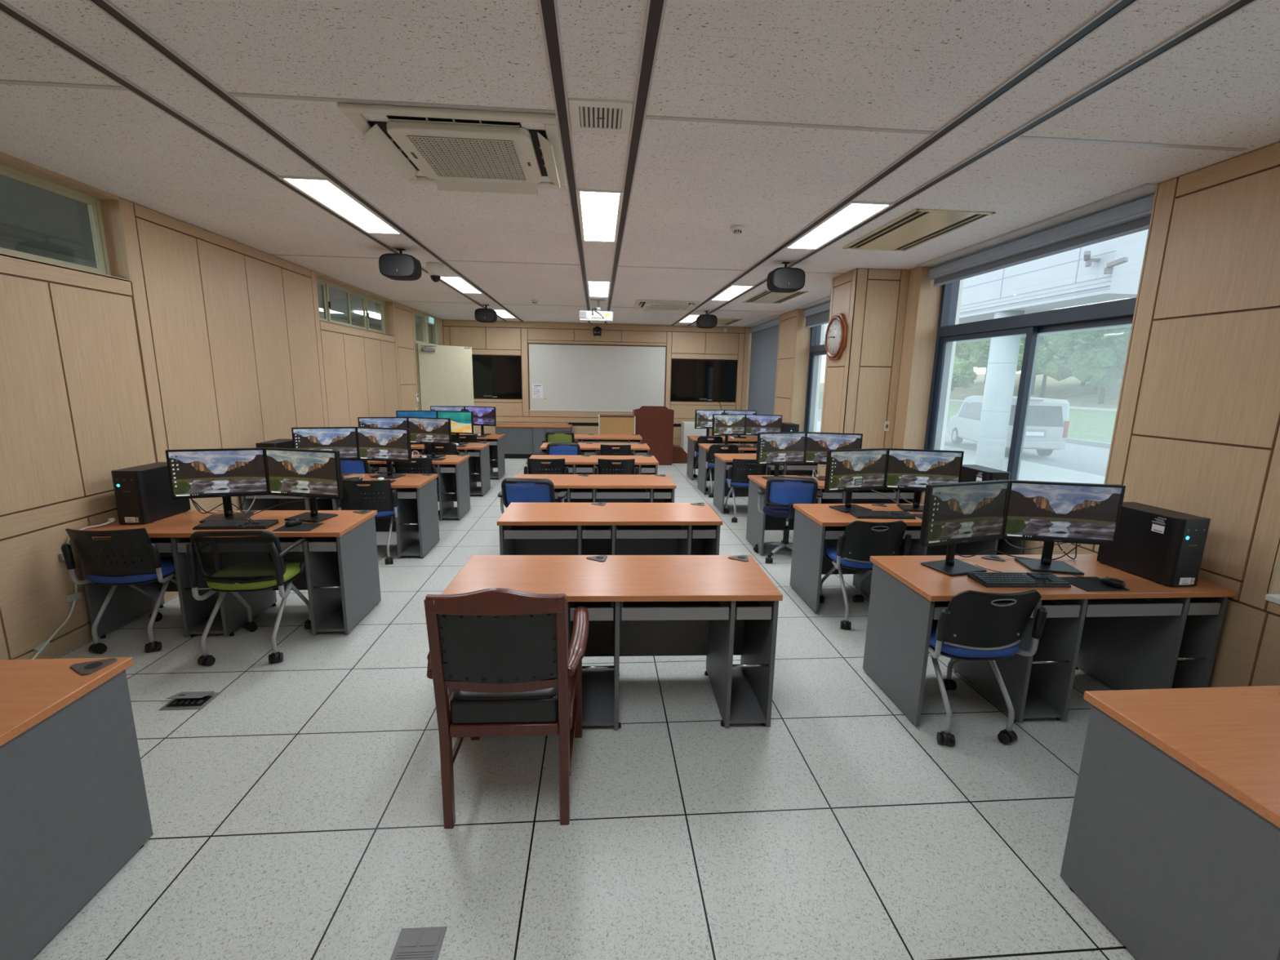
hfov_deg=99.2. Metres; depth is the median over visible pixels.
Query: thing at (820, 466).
cable
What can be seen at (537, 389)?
notice sheet
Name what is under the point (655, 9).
ceiling track
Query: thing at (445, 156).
grille
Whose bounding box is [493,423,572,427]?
countertop
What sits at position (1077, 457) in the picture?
road
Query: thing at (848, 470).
monitor
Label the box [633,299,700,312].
air conditioner
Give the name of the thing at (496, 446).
computer desk
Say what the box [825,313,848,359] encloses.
wall clock
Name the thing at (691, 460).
computer desk
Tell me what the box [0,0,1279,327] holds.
ceiling
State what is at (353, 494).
chair
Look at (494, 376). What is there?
television
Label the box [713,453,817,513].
computer desk
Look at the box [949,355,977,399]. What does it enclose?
tree
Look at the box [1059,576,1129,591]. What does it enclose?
mouse pad
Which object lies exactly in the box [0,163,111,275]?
window
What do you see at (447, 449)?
chair
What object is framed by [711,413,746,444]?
monitor
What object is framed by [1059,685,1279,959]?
computer desk
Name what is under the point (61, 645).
baseboard
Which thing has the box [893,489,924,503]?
cable
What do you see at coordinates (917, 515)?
mouse pad
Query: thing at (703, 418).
monitor
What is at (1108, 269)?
camera
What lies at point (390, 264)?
grille
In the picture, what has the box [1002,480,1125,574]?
monitor
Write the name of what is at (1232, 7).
ceiling track
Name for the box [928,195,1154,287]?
roller blind
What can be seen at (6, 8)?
ceiling track
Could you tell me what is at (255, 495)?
cable
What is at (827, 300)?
head
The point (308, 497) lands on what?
cable
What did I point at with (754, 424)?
monitor
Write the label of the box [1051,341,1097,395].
tree
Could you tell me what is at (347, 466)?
swivel chair
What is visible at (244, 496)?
cable
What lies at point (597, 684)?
shelf
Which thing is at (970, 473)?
computer tower
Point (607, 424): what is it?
cart
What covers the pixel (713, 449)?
chair
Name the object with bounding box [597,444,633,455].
chair
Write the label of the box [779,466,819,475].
cable
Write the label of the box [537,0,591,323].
ceiling track
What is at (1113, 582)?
computer mouse
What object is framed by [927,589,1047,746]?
chair
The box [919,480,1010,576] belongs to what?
monitor
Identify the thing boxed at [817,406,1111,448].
kerb
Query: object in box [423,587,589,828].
wooden armchair
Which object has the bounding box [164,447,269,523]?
monitor
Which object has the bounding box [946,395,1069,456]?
van
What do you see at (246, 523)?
keyboard
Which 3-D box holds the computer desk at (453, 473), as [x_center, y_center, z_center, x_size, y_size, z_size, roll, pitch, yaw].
[-2.968,0.082,6.706,1.600,0.726,0.600,0,11,-4]
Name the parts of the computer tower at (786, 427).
panel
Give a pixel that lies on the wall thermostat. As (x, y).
(416, 395)
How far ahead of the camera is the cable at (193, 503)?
3.90 m
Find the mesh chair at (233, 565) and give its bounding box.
[186,530,312,666]
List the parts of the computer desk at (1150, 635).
panel, drawer, divider panel, divider panel, drawer, drawer, divider panel, panel, drawer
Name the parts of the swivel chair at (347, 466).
frame, armrest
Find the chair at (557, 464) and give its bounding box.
[524,457,568,474]
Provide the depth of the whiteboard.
11.96 m
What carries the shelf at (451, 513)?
attached to the computer desk at (453, 473)
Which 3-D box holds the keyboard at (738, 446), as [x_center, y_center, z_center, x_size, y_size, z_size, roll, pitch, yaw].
[1.461,-0.531,8.391,0.444,0.029,0.325,0,11,-4]
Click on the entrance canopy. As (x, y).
(1062, 280)
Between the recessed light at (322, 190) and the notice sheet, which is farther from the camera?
the notice sheet
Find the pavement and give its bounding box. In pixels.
[816,420,1105,484]
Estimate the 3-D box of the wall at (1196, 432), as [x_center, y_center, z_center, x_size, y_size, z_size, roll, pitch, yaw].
[2.718,-0.769,5.916,1.020,2.880,13.300,0,11,-4]
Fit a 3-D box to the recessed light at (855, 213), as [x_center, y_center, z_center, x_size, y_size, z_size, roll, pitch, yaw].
[1.466,-1.927,4.180,0.300,0.012,1.270,0,11,-4]
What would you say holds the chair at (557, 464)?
on the floor
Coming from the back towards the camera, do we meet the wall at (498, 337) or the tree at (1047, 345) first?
the tree at (1047, 345)
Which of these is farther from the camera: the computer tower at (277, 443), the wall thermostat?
the wall thermostat
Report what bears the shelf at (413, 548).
attached to the computer desk at (416, 493)
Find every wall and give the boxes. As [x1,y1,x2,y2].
[0,151,444,659]
[0,174,431,343]
[442,320,745,446]
[740,142,1279,687]
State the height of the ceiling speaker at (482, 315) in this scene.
0.279 m
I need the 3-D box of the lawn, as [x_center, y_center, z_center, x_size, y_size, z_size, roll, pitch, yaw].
[29.948,-4.431,39.117,25.750,0.720,150.000,0,11,-4]
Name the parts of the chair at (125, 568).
leg, backrest, seat, leg, leg, leg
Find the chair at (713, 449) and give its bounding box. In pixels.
[705,444,741,497]
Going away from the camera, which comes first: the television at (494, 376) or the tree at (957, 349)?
the television at (494, 376)
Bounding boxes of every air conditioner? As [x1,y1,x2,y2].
[337,102,568,195]
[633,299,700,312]
[842,208,995,251]
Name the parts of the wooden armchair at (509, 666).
armrest, leg, rail, leg, rail, rail, seat frame, leg, rail, leg, armrest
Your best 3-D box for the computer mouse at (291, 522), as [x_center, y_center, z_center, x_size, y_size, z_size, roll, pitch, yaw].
[-2.278,0.269,3.676,0.058,0.037,0.249,3,11,12]
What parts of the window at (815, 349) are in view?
sash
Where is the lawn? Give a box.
[817,391,1116,443]
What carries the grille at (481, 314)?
attached to the ceiling speaker at (482, 315)
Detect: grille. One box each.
[379,253,414,276]
[406,135,527,180]
[475,308,494,321]
[647,304,683,310]
[698,315,716,327]
[773,267,804,289]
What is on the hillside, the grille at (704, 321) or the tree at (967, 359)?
the tree at (967, 359)
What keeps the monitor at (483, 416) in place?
on the computer desk at (496, 446)
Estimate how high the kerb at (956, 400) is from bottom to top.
0.250 m
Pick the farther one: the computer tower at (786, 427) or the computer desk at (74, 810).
the computer tower at (786, 427)
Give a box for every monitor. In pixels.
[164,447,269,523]
[264,447,343,522]
[291,426,359,476]
[356,426,411,479]
[357,417,408,428]
[395,410,437,444]
[407,417,451,457]
[430,405,464,434]
[436,410,473,444]
[464,405,496,435]
[694,409,724,436]
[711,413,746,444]
[724,409,756,438]
[744,413,782,446]
[755,431,806,479]
[804,431,862,480]
[823,448,888,512]
[884,448,964,511]
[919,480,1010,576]
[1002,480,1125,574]
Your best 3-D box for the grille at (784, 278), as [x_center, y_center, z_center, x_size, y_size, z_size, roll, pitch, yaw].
[1.458,-1.971,5.335,0.316,0.200,0.016,0,11,-4]
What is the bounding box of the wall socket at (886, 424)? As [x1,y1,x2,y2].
[883,421,889,431]
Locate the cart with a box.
[598,414,635,434]
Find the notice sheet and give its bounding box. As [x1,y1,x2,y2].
[532,383,542,398]
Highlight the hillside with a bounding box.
[819,373,1121,408]
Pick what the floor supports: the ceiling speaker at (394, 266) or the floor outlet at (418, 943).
the floor outlet at (418, 943)
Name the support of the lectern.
on the floor
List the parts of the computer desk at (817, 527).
panel, modesty panel, drawer, divider panel, drawer, divider panel, modesty panel, divider panel, panel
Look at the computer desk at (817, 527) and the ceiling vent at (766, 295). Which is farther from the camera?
the ceiling vent at (766, 295)
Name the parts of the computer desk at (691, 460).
panel, modesty panel, modesty panel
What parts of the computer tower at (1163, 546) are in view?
panel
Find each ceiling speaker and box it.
[378,248,422,280]
[474,304,497,322]
[696,311,717,328]
[766,262,805,293]
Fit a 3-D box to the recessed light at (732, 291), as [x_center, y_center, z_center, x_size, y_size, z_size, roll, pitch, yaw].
[1.221,-2.518,7.351,0.300,0.012,1.270,0,11,-4]
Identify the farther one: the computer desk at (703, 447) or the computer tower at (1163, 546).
the computer desk at (703, 447)
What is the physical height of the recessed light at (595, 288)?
0.012 m
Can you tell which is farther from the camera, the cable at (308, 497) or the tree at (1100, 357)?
the tree at (1100, 357)
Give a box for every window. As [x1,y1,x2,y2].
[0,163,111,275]
[315,276,386,333]
[413,311,441,345]
[803,324,826,431]
[924,280,1136,479]
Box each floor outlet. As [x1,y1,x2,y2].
[158,691,221,710]
[390,926,447,959]
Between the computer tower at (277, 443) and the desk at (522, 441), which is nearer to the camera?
the computer tower at (277, 443)
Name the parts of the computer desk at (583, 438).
modesty panel, modesty panel, drawer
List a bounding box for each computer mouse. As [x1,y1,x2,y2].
[284,519,306,526]
[1066,572,1125,588]
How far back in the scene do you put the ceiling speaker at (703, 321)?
9.25 m
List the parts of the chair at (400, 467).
backrest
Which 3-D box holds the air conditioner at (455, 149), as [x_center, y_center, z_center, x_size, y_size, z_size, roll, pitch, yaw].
[-0.885,-1.699,2.878,0.950,0.066,0.950,0,11,-4]
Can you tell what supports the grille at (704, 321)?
attached to the ceiling speaker at (703, 321)
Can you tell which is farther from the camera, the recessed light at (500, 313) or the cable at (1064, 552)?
the recessed light at (500, 313)
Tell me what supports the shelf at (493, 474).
attached to the computer desk at (496, 446)
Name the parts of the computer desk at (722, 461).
panel, drawer, modesty panel, drawer, divider panel, modesty panel, drawer, divider panel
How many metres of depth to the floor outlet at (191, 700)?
2.81 m
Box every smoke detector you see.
[531,299,537,303]
[730,225,745,234]
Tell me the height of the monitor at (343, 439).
0.487 m
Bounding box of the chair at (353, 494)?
[336,479,401,564]
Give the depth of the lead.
3.36 m
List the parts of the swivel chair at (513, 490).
armrest, frame, armrest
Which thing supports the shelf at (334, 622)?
attached to the computer desk at (340, 577)
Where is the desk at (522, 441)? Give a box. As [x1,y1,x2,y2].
[493,423,572,458]
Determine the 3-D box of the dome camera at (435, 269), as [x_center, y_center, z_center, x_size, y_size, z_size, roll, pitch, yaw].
[-2.171,-2.197,5.782,0.174,0.188,0.174,0,11,-4]
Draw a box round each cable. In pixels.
[191,496,245,513]
[191,499,243,513]
[217,495,255,512]
[248,497,308,519]
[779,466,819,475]
[812,466,824,478]
[869,489,901,504]
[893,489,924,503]
[946,543,1080,559]
[1004,538,1066,549]
[1040,541,1077,551]
[1057,542,1077,559]
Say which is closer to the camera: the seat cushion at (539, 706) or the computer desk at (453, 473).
the seat cushion at (539, 706)
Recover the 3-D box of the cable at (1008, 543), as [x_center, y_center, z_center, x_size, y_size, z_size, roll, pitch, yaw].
[2.342,0.333,3.178,0.589,0.166,0.079,-1,11,-10]
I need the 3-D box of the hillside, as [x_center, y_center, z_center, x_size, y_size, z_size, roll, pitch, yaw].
[56.895,-7.222,45.782,29.000,4.700,180.000,0,11,-4]
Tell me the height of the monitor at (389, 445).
0.487 m
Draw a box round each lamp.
[354,311,380,319]
[1062,421,1069,437]
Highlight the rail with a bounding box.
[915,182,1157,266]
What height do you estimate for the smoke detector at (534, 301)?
0.052 m
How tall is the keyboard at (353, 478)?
0.029 m
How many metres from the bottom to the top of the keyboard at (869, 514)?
0.029 m
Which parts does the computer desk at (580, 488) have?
modesty panel, drawer, divider panel, drawer, modesty panel, divider panel, modesty panel, drawer, divider panel, modesty panel, drawer, panel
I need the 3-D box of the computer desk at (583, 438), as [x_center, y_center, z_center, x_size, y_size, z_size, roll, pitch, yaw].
[-0.786,-0.425,9.647,1.600,0.726,0.600,0,11,-4]
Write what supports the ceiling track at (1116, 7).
attached to the ceiling
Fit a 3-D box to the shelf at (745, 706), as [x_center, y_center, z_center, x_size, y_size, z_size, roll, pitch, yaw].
[0.525,1.163,2.984,0.186,0.018,0.520,0,11,-3]
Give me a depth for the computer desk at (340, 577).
3.67 m
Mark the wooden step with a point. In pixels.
(679, 455)
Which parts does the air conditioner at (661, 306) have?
panel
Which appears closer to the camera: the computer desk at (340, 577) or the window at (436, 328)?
the computer desk at (340, 577)
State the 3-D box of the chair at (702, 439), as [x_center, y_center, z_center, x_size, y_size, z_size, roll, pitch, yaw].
[1.166,-0.389,9.440,0.540,0.798,0.574,0,11,-4]
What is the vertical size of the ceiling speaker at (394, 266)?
0.275 m
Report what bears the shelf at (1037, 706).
attached to the computer desk at (1150, 635)
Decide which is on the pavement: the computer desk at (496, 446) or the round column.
the round column
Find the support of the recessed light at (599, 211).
in the ceiling
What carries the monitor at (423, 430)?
on the computer desk at (453, 473)
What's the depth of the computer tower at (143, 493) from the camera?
3.58 m
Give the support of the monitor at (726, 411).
on the computer desk at (691, 460)
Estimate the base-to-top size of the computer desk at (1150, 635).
0.726 m
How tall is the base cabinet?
0.805 m
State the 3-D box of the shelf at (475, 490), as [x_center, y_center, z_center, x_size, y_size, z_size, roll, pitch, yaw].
[-2.405,0.158,8.141,0.186,0.018,0.520,0,11,-4]
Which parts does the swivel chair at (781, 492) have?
armrest, leg, seat, seat, leg, leg, frame, armrest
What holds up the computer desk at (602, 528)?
on the floor
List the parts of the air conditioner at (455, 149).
panel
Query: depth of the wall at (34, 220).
5.03 m
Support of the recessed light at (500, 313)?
in the ceiling
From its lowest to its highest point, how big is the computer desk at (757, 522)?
0.726 m
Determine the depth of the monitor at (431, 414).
7.95 m
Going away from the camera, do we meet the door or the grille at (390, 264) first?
the grille at (390, 264)
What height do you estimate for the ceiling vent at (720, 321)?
0.012 m
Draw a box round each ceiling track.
[0,0,507,321]
[87,0,524,321]
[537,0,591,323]
[604,0,666,324]
[671,0,1139,325]
[686,0,1257,325]
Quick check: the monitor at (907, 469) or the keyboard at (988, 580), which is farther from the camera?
the monitor at (907, 469)
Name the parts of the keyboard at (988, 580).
cord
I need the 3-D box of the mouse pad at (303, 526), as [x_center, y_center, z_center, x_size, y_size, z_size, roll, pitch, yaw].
[-2.239,0.309,3.576,0.230,0.004,0.190,0,11,-4]
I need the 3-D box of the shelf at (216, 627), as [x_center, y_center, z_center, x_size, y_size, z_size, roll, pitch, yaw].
[-2.850,0.951,3.817,0.220,0.018,0.520,0,11,-4]
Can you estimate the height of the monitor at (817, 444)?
0.487 m
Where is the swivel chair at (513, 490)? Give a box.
[497,477,567,514]
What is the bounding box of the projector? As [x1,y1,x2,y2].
[579,298,613,323]
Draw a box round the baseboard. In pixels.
[13,591,178,659]
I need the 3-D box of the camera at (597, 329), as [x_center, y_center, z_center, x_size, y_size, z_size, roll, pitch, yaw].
[-0.915,-3.161,11.663,0.176,0.247,0.208,0,11,-4]
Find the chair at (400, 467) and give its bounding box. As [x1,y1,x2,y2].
[391,457,439,515]
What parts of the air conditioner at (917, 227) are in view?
plate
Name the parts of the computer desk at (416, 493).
panel, drawer, modesty panel, divider panel, divider panel, modesty panel, divider panel, drawer, modesty panel, panel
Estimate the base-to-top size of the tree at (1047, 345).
10.649 m
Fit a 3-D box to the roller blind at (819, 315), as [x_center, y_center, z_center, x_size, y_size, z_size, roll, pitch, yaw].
[2.767,-2.385,7.712,0.112,0.275,2.281,0,11,-4]
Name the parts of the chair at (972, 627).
leg, leg, seat, backrest, leg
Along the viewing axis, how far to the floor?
2.21 m
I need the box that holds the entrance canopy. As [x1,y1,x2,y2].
[822,229,1148,344]
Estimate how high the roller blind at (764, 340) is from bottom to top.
2.040 m
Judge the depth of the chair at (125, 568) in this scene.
3.29 m
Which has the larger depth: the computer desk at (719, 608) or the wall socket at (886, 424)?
the wall socket at (886, 424)
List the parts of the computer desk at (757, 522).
panel, modesty panel, drawer, divider panel, modesty panel, drawer, divider panel, panel, drawer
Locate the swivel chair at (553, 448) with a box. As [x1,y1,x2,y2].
[542,442,584,455]
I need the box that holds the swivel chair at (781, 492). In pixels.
[753,475,822,563]
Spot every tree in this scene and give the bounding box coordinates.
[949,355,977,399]
[955,340,990,370]
[955,342,968,359]
[962,342,986,383]
[989,343,1042,395]
[1016,332,1079,398]
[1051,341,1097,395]
[1056,326,1131,404]
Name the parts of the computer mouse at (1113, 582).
cord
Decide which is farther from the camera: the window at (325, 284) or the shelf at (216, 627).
the window at (325, 284)
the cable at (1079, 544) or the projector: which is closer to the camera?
the cable at (1079, 544)
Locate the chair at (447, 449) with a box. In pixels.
[421,444,460,454]
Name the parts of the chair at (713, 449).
leg, seat, backrest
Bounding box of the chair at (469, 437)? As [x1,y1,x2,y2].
[451,434,479,442]
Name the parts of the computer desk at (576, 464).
drawer, modesty panel, divider panel, drawer, modesty panel, divider panel, modesty panel, drawer, panel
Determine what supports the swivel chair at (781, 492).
on the floor
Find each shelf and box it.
[188,612,223,634]
[315,606,344,631]
[400,537,420,555]
[442,506,457,518]
[470,486,481,494]
[489,471,497,478]
[582,668,613,726]
[729,666,765,724]
[1022,689,1062,719]
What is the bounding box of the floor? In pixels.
[31,458,1137,959]
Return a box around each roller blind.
[747,319,779,414]
[802,302,830,328]
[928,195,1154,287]
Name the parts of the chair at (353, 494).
backrest, seat, leg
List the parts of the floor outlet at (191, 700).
lid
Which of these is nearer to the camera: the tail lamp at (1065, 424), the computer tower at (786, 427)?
the computer tower at (786, 427)
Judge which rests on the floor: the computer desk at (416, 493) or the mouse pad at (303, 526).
the computer desk at (416, 493)
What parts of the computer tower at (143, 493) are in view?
panel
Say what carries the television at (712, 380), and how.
in the wall at (498, 337)
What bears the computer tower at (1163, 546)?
on the computer desk at (1150, 635)
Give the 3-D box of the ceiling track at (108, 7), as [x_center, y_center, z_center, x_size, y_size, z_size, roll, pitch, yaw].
[-2.005,-2.196,5.285,0.060,0.013,12.900,0,11,-4]
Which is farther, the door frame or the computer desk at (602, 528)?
the door frame
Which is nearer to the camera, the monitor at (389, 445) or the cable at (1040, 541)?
the cable at (1040, 541)
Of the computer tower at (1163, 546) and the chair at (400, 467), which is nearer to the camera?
the computer tower at (1163, 546)
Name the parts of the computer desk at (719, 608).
panel, divider panel, drawer, modesty panel, divider panel, modesty panel, drawer, divider panel, modesty panel, drawer, panel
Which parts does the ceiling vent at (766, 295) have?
plate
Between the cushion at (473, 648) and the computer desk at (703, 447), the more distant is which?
the computer desk at (703, 447)
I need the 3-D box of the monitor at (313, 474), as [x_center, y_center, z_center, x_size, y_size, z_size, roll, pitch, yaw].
[-2.292,0.027,3.769,0.554,0.487,0.205,3,11,10]
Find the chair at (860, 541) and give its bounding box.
[819,520,911,629]
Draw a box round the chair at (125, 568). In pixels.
[61,528,177,653]
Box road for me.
[817,408,1110,475]
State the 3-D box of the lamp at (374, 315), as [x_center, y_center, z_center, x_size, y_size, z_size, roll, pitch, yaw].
[-5.590,-3.458,11.454,0.280,0.030,1.240,0,11,-4]
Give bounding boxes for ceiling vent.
[568,97,633,134]
[716,318,742,324]
[742,289,808,303]
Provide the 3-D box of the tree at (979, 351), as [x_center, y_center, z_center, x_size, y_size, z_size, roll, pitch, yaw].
[46.537,-17.327,70.627,9.834,12.380,9.814,0,11,-4]
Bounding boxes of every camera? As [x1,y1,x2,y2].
[426,262,444,282]
[593,326,601,338]
[1084,250,1098,266]
[1103,256,1128,274]
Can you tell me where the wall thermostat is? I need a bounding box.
[415,394,418,401]
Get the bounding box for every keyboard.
[192,515,278,529]
[342,476,362,480]
[736,444,751,448]
[849,510,915,519]
[967,564,1071,587]
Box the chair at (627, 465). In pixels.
[594,458,638,474]
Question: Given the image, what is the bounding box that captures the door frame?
[414,342,420,410]
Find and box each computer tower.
[111,462,191,524]
[255,439,293,448]
[781,422,799,432]
[960,464,1010,482]
[1096,502,1210,586]
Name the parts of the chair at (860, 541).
leg, leg, seat, leg, backrest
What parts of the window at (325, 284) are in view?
sash, sash, sash, sash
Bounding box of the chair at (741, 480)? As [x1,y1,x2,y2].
[724,458,770,522]
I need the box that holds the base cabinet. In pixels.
[680,421,706,453]
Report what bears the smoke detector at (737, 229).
attached to the ceiling
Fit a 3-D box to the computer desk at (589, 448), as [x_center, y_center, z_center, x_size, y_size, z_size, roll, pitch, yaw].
[-0.680,-0.174,8.304,1.600,0.726,0.600,0,11,-4]
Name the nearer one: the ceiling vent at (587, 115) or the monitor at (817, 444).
the ceiling vent at (587, 115)
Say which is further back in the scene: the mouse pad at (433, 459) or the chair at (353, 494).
the mouse pad at (433, 459)
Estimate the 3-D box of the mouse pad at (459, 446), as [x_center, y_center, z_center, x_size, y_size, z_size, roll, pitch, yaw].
[-2.619,-0.489,7.851,0.230,0.004,0.190,0,11,-4]
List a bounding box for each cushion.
[436,613,557,684]
[449,686,558,724]
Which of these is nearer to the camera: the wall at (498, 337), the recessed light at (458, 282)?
the recessed light at (458, 282)
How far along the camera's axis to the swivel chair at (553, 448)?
7.68 m
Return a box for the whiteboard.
[527,342,666,411]
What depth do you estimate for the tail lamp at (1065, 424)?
17.13 m
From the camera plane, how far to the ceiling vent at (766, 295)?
7.62 m
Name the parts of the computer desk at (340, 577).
panel, drawer, modesty panel, drawer, divider panel, divider panel, modesty panel, drawer, divider panel, drawer, panel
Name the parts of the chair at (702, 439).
leg, backrest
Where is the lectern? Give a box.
[632,405,674,465]
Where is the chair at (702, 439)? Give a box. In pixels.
[693,435,724,482]
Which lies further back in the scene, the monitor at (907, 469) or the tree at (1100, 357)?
the tree at (1100, 357)
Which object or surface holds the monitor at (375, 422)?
on the computer desk at (453, 473)
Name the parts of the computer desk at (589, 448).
modesty panel, drawer, modesty panel, drawer, panel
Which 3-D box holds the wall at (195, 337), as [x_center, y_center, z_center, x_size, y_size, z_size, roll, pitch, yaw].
[-3.793,-0.788,5.409,0.200,2.880,13.300,0,11,-4]
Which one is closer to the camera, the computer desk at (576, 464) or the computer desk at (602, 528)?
the computer desk at (602, 528)
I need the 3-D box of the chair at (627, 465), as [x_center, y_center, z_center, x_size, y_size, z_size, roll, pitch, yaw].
[-0.291,0.101,6.674,0.540,0.792,0.574,0,11,-4]
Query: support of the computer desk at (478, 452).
on the floor
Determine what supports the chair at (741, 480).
on the floor
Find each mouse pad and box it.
[271,523,324,531]
[431,457,445,460]
[456,444,467,447]
[911,513,922,519]
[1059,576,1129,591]
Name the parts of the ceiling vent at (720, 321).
plate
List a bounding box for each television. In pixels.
[471,354,522,399]
[670,358,737,402]
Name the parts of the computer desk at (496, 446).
divider panel, drawer, modesty panel, panel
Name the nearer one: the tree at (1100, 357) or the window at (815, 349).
the window at (815, 349)
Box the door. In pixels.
[417,343,475,433]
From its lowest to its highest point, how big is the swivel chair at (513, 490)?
0.846 m
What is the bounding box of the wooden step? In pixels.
[672,444,687,463]
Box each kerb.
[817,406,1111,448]
[949,399,1116,411]
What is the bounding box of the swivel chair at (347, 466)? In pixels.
[340,460,379,473]
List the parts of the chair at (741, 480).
leg, leg, seat, backrest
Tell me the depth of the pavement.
14.85 m
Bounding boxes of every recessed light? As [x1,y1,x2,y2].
[277,175,403,234]
[440,275,483,293]
[493,309,516,318]
[575,188,623,242]
[586,280,611,297]
[678,314,699,322]
[710,284,754,300]
[784,200,893,249]
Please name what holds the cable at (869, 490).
on the computer desk at (817, 527)
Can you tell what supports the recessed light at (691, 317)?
in the ceiling
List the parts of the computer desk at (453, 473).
divider panel, drawer, drawer, modesty panel, divider panel, drawer, modesty panel, panel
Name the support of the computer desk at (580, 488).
on the floor
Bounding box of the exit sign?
[424,315,434,324]
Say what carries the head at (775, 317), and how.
attached to the wall at (1196, 432)
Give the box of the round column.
[974,310,1024,470]
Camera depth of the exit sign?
10.33 m
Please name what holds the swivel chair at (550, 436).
on the floor
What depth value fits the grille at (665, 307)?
8.59 m
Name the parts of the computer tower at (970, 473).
panel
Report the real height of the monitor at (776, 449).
0.487 m
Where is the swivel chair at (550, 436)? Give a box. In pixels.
[542,431,578,443]
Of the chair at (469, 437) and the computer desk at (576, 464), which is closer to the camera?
the computer desk at (576, 464)
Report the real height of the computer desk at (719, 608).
0.726 m
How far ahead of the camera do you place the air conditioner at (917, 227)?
4.13 m
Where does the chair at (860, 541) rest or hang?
on the floor
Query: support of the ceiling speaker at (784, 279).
attached to the ceiling
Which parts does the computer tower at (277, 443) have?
panel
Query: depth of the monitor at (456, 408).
9.28 m
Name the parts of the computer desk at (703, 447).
panel, modesty panel, divider panel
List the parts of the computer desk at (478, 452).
divider panel, drawer, divider panel, drawer, modesty panel, panel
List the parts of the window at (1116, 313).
sash, sash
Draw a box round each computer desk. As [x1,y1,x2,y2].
[0,657,153,959]
[79,510,381,639]
[240,473,439,558]
[367,454,470,519]
[410,442,490,496]
[441,555,782,729]
[459,433,505,479]
[497,502,722,555]
[513,474,675,502]
[525,454,658,474]
[539,442,649,455]
[573,434,642,443]
[686,435,757,479]
[697,443,756,494]
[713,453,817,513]
[746,475,914,555]
[789,503,1024,613]
[862,554,1235,726]
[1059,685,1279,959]
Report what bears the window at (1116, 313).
in the wall at (1196, 432)
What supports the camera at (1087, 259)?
attached to the entrance canopy
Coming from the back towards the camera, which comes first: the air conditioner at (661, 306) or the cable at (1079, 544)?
the air conditioner at (661, 306)
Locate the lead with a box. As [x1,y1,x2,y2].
[31,517,115,659]
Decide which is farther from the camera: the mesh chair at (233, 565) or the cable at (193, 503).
the cable at (193, 503)
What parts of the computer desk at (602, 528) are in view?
panel, drawer, modesty panel, divider panel, drawer, modesty panel, divider panel, modesty panel, drawer, divider panel, modesty panel, drawer, panel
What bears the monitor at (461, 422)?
on the computer desk at (478, 452)

